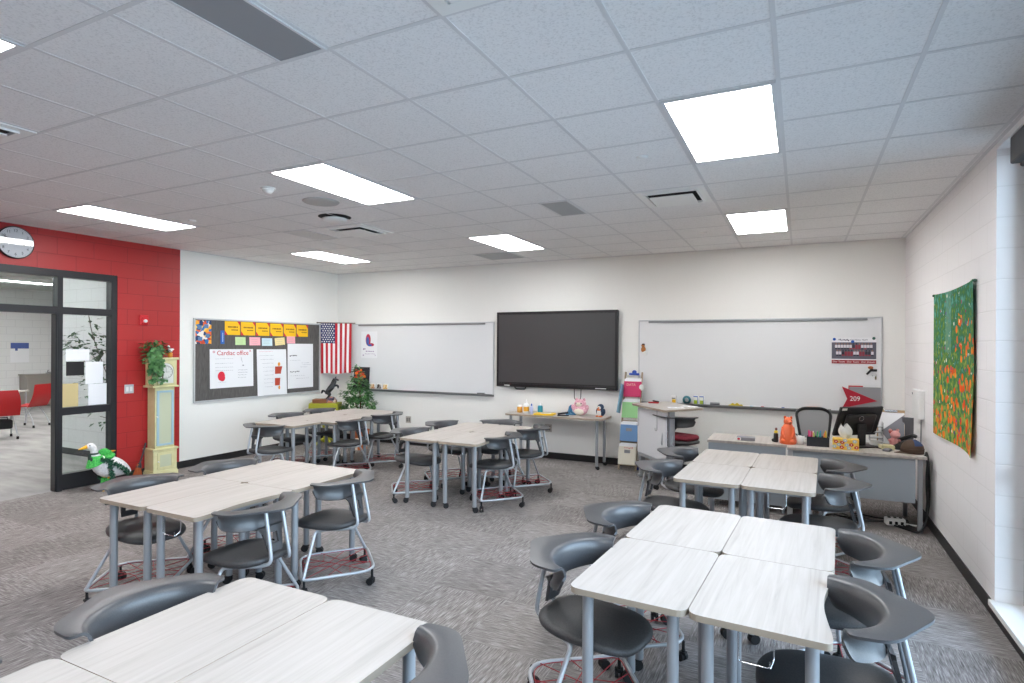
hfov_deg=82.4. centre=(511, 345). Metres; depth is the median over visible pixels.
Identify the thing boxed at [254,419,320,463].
student desk
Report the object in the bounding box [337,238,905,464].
wall
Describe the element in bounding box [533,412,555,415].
workbook
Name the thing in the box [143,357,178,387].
hood
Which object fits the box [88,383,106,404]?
sheet
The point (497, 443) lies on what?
chair
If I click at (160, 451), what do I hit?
clock
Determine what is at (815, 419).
office chair
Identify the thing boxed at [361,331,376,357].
printed sheet
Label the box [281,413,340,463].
student desk
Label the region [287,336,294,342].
paper note
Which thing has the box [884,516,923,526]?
power strip
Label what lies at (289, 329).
card
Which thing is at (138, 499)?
student desk
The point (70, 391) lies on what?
sheet
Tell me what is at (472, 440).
student desk
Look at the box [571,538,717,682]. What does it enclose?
student desk
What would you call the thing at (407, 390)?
marker tray
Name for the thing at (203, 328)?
poster
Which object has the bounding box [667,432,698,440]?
seat cushion
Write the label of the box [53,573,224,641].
chair
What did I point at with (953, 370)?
tapestry
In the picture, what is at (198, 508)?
student desk
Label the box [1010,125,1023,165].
window shade
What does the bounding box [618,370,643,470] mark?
tower
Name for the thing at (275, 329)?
card
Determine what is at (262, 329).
card
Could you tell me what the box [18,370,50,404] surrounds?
desk
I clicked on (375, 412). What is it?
student desk
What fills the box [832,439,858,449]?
print
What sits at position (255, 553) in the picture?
chair
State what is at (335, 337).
flag
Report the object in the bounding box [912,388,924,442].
wall box
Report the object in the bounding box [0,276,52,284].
linear light
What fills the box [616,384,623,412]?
folder
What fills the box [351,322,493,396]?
whiteboard
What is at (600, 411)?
toy
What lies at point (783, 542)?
student desk
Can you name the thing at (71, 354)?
sheet
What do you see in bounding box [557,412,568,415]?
stapler
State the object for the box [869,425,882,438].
rack
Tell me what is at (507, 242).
recessed light
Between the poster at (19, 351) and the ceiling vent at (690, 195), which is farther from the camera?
the poster at (19, 351)
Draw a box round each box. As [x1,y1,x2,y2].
[312,398,326,402]
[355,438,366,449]
[671,395,676,402]
[693,396,697,403]
[699,396,703,403]
[832,423,858,450]
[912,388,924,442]
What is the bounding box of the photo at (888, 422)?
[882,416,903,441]
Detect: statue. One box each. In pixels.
[78,443,131,482]
[321,377,338,402]
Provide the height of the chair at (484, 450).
0.780 m
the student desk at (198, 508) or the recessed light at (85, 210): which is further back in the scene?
the recessed light at (85, 210)
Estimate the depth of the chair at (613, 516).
3.61 m
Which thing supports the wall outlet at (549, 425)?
attached to the wall at (854, 278)
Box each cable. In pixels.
[826,514,909,523]
[837,515,908,522]
[894,455,927,532]
[898,454,928,530]
[903,453,929,529]
[906,454,929,529]
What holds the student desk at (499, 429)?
on the floor
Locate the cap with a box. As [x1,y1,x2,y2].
[636,155,647,159]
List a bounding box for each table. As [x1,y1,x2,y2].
[0,390,28,422]
[505,410,611,469]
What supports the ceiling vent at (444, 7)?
in the ceiling at (520, 36)
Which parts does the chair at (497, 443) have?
seat, frame, backrest, frame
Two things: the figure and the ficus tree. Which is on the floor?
the ficus tree
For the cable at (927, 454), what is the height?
0.754 m
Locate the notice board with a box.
[193,318,319,402]
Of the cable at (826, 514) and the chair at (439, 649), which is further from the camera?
the cable at (826, 514)
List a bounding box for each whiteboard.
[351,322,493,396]
[638,317,882,413]
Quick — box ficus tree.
[63,316,105,430]
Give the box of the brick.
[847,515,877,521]
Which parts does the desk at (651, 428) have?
rail, panel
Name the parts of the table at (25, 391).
leg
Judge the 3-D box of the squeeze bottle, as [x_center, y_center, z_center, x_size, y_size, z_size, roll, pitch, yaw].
[0.221,0.937,9.053,0.086,0.210,0.086,0,0,26]
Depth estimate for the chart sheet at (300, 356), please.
10.36 m
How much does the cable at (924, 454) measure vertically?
0.754 m
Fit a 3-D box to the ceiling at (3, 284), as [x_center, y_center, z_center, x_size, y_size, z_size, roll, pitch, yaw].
[-10.322,-1.621,10.665,11.839,0.100,14.400,0,0,26]
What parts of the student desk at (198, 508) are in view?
leg, leg, under frame, leg, leg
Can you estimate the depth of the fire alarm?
7.87 m
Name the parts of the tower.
rail, rail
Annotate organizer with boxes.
[807,435,828,446]
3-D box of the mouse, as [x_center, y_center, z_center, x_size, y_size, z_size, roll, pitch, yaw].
[3.776,1.048,5.885,0.100,0.024,0.070,0,0,-44]
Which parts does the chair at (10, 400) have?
leg frame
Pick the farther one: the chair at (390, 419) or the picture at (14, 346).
the picture at (14, 346)
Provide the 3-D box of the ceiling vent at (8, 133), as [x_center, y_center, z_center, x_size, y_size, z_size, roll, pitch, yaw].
[-3.430,-1.349,3.610,0.584,0.045,0.584,0,0,26]
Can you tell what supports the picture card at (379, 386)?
on the whiteboard at (450, 358)
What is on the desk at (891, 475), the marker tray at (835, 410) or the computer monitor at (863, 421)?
the computer monitor at (863, 421)
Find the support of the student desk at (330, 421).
on the floor
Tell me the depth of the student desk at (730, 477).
4.69 m
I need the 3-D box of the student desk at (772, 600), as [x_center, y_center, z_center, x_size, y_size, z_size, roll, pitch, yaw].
[1.084,1.417,2.495,0.503,0.740,0.757,0,0,29]
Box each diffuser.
[0,40,13,51]
[0,280,52,284]
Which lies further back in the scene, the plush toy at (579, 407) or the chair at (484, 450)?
the plush toy at (579, 407)
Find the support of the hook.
attached to the whiteboard at (770, 363)
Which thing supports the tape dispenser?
on the side table at (590, 417)
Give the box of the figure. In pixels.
[772,428,778,441]
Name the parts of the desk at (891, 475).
panel, modesty panel, leg, cap, leg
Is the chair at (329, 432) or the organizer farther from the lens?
the chair at (329, 432)
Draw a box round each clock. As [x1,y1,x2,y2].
[0,226,34,258]
[143,357,178,474]
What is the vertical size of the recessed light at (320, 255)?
0.012 m
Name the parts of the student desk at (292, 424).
leg, leg, under frame, leg, leg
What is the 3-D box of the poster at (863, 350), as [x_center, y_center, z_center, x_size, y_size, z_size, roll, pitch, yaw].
[4.326,0.063,7.407,0.488,0.330,0.008,0,0,26]
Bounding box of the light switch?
[124,384,133,393]
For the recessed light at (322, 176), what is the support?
in the ceiling at (520, 36)
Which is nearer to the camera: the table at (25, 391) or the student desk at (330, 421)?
the student desk at (330, 421)
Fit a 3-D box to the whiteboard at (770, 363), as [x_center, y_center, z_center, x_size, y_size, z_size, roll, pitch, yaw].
[3.225,0.249,7.929,3.057,1.233,0.085,0,0,26]
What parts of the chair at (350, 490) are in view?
frame, seat, backrest, frame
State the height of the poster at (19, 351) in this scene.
0.560 m
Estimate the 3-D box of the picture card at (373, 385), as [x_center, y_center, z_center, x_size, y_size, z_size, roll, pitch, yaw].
[-2.561,0.745,10.760,0.120,0.108,0.025,0,0,26]
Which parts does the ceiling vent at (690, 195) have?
plate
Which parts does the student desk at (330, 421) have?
leg, leg, leg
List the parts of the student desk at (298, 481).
leg, leg, leg, leg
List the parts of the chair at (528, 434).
seat, frame, backrest, frame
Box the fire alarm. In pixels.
[139,315,148,324]
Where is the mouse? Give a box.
[882,448,891,451]
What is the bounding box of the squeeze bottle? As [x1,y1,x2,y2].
[523,399,528,412]
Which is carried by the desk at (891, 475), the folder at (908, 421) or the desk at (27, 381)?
the folder at (908, 421)
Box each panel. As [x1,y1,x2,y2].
[284,230,339,240]
[472,252,525,259]
[538,200,587,216]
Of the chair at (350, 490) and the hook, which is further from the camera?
the hook
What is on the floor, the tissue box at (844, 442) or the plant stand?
the plant stand
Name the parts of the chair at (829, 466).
seat, frame, backrest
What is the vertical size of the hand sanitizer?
0.174 m
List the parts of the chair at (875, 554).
seat, frame, frame, backrest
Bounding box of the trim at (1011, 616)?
[988,599,1023,652]
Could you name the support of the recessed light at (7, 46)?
in the ceiling at (520, 36)
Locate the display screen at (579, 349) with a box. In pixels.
[497,310,618,390]
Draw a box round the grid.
[0,0,1023,274]
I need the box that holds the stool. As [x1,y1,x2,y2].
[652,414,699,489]
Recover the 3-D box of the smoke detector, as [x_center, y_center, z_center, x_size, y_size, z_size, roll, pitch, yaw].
[-2.108,-1.338,5.052,0.130,0.048,0.130,0,0,26]
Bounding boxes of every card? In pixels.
[225,321,239,334]
[241,322,254,335]
[256,323,269,335]
[270,323,282,335]
[284,324,295,336]
[297,325,307,336]
[370,383,375,388]
[376,383,381,388]
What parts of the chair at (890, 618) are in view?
seat, backrest, frame, frame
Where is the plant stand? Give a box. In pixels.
[308,402,341,444]
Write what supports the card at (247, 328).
attached to the notice board
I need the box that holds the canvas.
[353,367,369,387]
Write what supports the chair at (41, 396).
on the floor
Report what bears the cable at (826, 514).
on the floor
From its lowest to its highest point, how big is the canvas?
0.400 m
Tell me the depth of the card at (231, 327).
9.12 m
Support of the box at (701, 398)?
on the whiteboard at (770, 363)
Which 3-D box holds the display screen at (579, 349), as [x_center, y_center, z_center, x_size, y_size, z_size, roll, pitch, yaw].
[0.675,0.086,9.180,2.025,1.254,0.093,0,0,26]
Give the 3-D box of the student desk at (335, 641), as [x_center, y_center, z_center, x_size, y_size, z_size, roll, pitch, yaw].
[-0.680,1.408,1.954,0.503,0.740,0.757,0,0,26]
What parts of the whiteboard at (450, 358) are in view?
map rail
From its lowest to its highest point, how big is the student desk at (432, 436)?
0.740 m
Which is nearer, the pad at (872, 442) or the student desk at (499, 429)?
the pad at (872, 442)
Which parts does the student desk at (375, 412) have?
leg, leg, leg, leg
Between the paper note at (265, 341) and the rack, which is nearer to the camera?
the rack
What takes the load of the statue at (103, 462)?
on the floor
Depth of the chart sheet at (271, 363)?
9.79 m
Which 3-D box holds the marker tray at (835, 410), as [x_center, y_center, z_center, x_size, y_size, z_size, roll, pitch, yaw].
[3.222,0.842,7.929,3.057,0.047,0.085,0,0,26]
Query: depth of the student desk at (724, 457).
5.45 m
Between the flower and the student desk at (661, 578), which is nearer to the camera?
the student desk at (661, 578)
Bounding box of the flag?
[317,322,354,373]
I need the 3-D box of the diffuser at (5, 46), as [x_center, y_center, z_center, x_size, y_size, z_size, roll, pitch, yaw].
[-2.741,-1.365,2.251,0.540,0.006,1.149,0,0,26]
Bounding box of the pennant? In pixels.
[842,387,875,406]
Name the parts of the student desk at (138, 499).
leg, leg, leg, leg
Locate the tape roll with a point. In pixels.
(684, 397)
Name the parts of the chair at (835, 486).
seat, backrest, frame, frame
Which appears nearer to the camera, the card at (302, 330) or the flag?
the card at (302, 330)
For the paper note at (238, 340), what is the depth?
9.25 m
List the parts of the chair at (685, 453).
frame, backrest, seat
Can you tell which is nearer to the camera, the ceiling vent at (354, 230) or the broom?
the ceiling vent at (354, 230)
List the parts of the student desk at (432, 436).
leg, under frame, leg, leg, leg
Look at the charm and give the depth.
8.57 m
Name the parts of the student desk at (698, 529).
leg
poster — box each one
[10,342,28,362]
[195,320,210,343]
[832,338,875,363]
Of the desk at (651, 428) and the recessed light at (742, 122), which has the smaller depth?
the recessed light at (742, 122)
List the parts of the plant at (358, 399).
stem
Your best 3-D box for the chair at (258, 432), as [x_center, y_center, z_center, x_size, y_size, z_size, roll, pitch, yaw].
[-3.072,1.375,7.384,0.594,0.780,0.596,0,0,-25]
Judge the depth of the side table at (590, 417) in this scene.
8.72 m
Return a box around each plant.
[139,340,171,384]
[338,364,378,437]
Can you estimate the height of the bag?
0.225 m
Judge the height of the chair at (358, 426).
0.780 m
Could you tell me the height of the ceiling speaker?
0.014 m
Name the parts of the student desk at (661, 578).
leg, leg, leg, leg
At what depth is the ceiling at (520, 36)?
3.48 m
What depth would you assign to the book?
6.49 m
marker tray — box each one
[356,388,493,396]
[641,401,838,413]
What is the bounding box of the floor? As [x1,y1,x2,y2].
[0,405,1023,682]
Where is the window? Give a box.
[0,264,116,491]
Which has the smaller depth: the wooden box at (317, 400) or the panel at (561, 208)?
the panel at (561, 208)
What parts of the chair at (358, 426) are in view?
frame, seat, backrest, frame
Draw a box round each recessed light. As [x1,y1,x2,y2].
[0,37,24,56]
[53,204,198,231]
[267,162,416,205]
[289,251,371,263]
[466,234,545,251]
[659,81,781,163]
[724,209,788,234]
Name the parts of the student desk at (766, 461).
leg, leg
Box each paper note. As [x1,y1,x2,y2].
[235,337,245,344]
[249,337,259,344]
[262,338,271,345]
[275,337,284,345]
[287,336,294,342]
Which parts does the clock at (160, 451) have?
door, door panel, door, door panel, dial moulding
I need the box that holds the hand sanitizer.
[538,402,542,411]
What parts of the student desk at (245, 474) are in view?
leg, leg, leg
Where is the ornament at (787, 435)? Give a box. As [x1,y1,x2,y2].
[779,416,796,444]
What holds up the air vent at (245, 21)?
attached to the ceiling at (520, 36)
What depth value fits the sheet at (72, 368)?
7.21 m
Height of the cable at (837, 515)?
0.012 m
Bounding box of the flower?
[354,369,365,379]
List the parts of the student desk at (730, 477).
leg, leg, under frame, leg, leg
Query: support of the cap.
attached to the ceiling at (520, 36)
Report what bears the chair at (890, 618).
on the floor
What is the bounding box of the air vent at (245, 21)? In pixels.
[165,0,326,62]
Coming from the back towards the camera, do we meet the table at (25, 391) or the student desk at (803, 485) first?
the table at (25, 391)
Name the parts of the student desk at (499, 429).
leg, leg, leg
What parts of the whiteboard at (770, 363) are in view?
map rail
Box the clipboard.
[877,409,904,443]
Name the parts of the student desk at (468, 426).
leg, leg, leg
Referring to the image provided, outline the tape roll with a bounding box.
[683,396,690,402]
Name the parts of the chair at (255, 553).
frame, seat, backrest, frame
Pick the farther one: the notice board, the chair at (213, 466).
the notice board
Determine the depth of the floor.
4.72 m
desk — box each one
[0,659,113,682]
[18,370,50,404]
[61,578,326,682]
[100,476,240,587]
[146,483,291,583]
[176,600,426,682]
[203,460,315,576]
[248,465,356,587]
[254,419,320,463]
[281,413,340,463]
[308,415,367,467]
[323,408,373,462]
[347,410,401,466]
[400,429,469,506]
[438,432,506,512]
[439,422,498,491]
[474,425,533,496]
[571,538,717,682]
[626,505,740,670]
[632,401,702,489]
[673,462,749,516]
[689,555,834,682]
[693,449,758,515]
[722,516,834,682]
[741,468,816,524]
[752,454,817,518]
[787,439,926,532]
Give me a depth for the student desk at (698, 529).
3.34 m
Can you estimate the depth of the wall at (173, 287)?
8.42 m
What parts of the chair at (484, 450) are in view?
seat, backrest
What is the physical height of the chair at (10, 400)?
0.911 m
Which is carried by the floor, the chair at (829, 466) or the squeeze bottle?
the chair at (829, 466)
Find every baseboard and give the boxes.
[62,447,89,456]
[117,436,332,477]
[340,433,686,467]
[911,499,1023,660]
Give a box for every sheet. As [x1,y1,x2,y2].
[62,383,77,406]
[66,349,88,360]
[66,362,83,375]
[85,362,102,383]
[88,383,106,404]
[210,349,252,388]
[257,349,286,395]
[288,344,312,388]
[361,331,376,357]
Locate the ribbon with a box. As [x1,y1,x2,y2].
[220,330,223,343]
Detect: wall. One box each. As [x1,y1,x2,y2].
[0,222,337,477]
[0,288,52,389]
[62,278,105,450]
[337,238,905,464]
[905,116,1023,605]
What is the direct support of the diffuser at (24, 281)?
attached to the linear light at (2, 278)
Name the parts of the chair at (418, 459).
frame, backrest, seat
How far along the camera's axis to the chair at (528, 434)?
7.09 m
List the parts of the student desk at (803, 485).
leg, leg, under frame, leg, leg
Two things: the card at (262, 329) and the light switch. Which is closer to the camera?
the light switch
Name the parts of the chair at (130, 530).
frame, backrest, seat, frame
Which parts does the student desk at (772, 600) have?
leg, leg, leg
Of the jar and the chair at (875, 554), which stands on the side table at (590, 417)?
the jar
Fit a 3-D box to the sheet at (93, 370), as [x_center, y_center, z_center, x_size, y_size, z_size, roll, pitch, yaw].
[-5.291,0.342,7.409,0.001,0.275,0.205,0,0,26]
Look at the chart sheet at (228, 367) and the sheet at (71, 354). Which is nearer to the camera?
the sheet at (71, 354)
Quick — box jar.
[517,405,521,412]
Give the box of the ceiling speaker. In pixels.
[302,197,338,206]
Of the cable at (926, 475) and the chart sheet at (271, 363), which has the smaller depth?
the cable at (926, 475)
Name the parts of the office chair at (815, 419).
frame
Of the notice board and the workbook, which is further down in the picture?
the workbook
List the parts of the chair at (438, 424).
frame, backrest, seat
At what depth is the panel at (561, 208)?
5.73 m
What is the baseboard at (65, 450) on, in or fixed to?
attached to the wall at (77, 433)
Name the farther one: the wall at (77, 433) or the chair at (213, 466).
the wall at (77, 433)
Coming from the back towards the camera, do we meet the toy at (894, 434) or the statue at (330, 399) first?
the statue at (330, 399)
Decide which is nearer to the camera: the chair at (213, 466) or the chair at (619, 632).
the chair at (619, 632)
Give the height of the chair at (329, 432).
0.780 m
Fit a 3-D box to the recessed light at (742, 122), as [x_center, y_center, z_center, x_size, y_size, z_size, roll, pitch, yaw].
[1.341,-1.343,3.637,0.586,0.012,1.195,0,0,26]
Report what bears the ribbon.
attached to the notice board
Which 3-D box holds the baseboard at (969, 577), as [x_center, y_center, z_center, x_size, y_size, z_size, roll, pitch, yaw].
[2.377,1.743,2.237,0.009,0.100,11.022,0,0,26]
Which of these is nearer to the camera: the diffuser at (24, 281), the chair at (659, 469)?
the chair at (659, 469)
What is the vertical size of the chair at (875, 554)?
0.780 m
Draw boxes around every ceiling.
[0,0,1023,273]
[0,272,52,291]
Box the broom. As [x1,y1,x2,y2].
[133,443,146,474]
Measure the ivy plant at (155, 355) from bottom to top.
0.612 m
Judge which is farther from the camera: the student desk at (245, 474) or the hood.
the hood
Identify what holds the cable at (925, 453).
hanging from the desk at (891, 475)
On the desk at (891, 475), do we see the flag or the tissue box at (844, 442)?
the tissue box at (844, 442)
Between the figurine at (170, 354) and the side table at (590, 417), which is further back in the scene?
the side table at (590, 417)
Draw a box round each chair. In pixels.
[0,390,20,438]
[12,383,50,427]
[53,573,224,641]
[83,473,192,602]
[186,458,267,572]
[203,491,301,588]
[243,422,292,459]
[268,412,311,462]
[298,469,374,591]
[302,408,342,461]
[327,416,371,469]
[365,411,402,468]
[390,427,440,502]
[408,623,468,682]
[424,420,467,487]
[469,431,524,511]
[480,419,525,485]
[503,424,552,495]
[527,532,652,682]
[584,500,687,670]
[635,459,709,510]
[657,446,723,498]
[755,574,934,682]
[779,473,871,574]
[787,458,867,555]
[795,407,831,494]
[799,528,921,679]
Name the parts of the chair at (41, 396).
leg frame, leg frame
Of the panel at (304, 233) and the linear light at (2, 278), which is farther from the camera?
the linear light at (2, 278)
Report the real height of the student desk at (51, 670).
0.740 m
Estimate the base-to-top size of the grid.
0.010 m
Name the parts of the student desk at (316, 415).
leg, leg, leg, leg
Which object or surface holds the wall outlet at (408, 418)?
attached to the wall at (854, 278)
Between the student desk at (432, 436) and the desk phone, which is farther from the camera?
the student desk at (432, 436)
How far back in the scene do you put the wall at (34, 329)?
16.56 m
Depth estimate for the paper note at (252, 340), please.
9.48 m
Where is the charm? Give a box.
[641,344,646,354]
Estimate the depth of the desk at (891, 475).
5.75 m
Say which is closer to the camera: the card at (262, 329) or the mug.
the mug
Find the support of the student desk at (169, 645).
on the floor
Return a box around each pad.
[869,440,882,444]
[878,444,894,449]
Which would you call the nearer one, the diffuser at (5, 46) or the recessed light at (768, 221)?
the diffuser at (5, 46)
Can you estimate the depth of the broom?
7.69 m
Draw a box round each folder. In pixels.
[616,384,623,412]
[849,387,880,406]
[902,417,913,440]
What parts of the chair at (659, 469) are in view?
frame, backrest, seat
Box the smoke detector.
[260,186,275,193]
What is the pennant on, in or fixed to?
on the whiteboard at (770, 363)
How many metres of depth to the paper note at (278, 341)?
9.95 m
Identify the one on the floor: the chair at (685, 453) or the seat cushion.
the chair at (685, 453)
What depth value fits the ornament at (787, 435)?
6.26 m
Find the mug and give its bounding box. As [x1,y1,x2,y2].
[795,433,806,444]
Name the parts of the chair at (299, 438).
backrest, seat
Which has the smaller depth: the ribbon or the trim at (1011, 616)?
the trim at (1011, 616)
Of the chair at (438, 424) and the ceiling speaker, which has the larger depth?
the chair at (438, 424)
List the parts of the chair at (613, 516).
frame, backrest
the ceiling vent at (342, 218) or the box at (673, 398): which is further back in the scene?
the box at (673, 398)
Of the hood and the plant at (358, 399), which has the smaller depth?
the hood
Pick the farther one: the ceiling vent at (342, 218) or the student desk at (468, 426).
the student desk at (468, 426)
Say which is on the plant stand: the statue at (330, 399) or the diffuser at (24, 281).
the statue at (330, 399)
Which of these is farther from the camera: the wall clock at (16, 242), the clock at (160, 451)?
the clock at (160, 451)
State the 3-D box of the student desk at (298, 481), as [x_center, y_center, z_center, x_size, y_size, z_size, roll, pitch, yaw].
[-1.619,1.403,4.629,0.503,0.740,0.757,0,0,26]
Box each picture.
[11,343,28,350]
[366,334,373,345]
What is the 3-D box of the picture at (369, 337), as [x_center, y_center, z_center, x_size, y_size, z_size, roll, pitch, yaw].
[-2.633,-0.102,10.836,0.198,0.230,0.004,0,0,26]
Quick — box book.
[737,435,754,440]
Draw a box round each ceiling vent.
[0,122,36,143]
[318,213,350,222]
[321,223,392,237]
[426,0,496,15]
[635,185,712,207]
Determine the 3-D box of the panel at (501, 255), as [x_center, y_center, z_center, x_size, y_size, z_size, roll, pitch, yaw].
[-0.189,-1.349,8.809,0.596,0.009,0.596,0,0,26]
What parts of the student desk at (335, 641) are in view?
leg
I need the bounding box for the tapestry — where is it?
[932,279,976,456]
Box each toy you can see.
[571,398,588,414]
[596,404,604,416]
[888,429,900,444]
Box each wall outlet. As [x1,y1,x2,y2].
[406,416,410,422]
[545,424,551,431]
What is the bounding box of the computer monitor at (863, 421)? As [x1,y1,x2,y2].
[832,406,883,448]
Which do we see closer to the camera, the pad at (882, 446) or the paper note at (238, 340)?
the pad at (882, 446)
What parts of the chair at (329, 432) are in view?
backrest, seat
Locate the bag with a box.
[0,417,12,429]
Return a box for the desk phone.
[894,434,916,449]
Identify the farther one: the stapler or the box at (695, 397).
the stapler
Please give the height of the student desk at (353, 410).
0.740 m
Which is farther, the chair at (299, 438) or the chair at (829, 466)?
the chair at (299, 438)
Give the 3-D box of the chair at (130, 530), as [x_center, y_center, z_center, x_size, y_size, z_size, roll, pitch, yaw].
[-2.680,1.377,4.242,0.596,0.780,0.594,0,0,-17]
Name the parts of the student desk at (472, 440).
leg, under frame, leg, leg, leg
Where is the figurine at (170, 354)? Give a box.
[167,345,173,356]
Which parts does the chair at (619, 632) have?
frame, backrest, seat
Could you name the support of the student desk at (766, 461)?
on the floor
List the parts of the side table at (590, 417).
leg, leg, leg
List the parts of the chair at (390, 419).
frame, seat, backrest, frame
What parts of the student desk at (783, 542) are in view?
leg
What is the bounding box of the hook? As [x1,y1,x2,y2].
[866,366,876,379]
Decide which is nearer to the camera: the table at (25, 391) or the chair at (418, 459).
the chair at (418, 459)
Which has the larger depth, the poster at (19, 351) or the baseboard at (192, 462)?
the poster at (19, 351)
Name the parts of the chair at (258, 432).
frame, backrest, frame, seat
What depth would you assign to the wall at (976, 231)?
4.14 m
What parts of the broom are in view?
handle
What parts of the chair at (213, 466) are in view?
frame, backrest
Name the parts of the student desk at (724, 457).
leg, leg, leg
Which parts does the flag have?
rod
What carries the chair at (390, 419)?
on the floor
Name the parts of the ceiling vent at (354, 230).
plate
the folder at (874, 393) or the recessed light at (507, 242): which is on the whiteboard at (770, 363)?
the folder at (874, 393)
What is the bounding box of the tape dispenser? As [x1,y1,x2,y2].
[566,405,575,414]
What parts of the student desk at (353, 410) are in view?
leg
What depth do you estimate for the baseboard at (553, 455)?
9.10 m

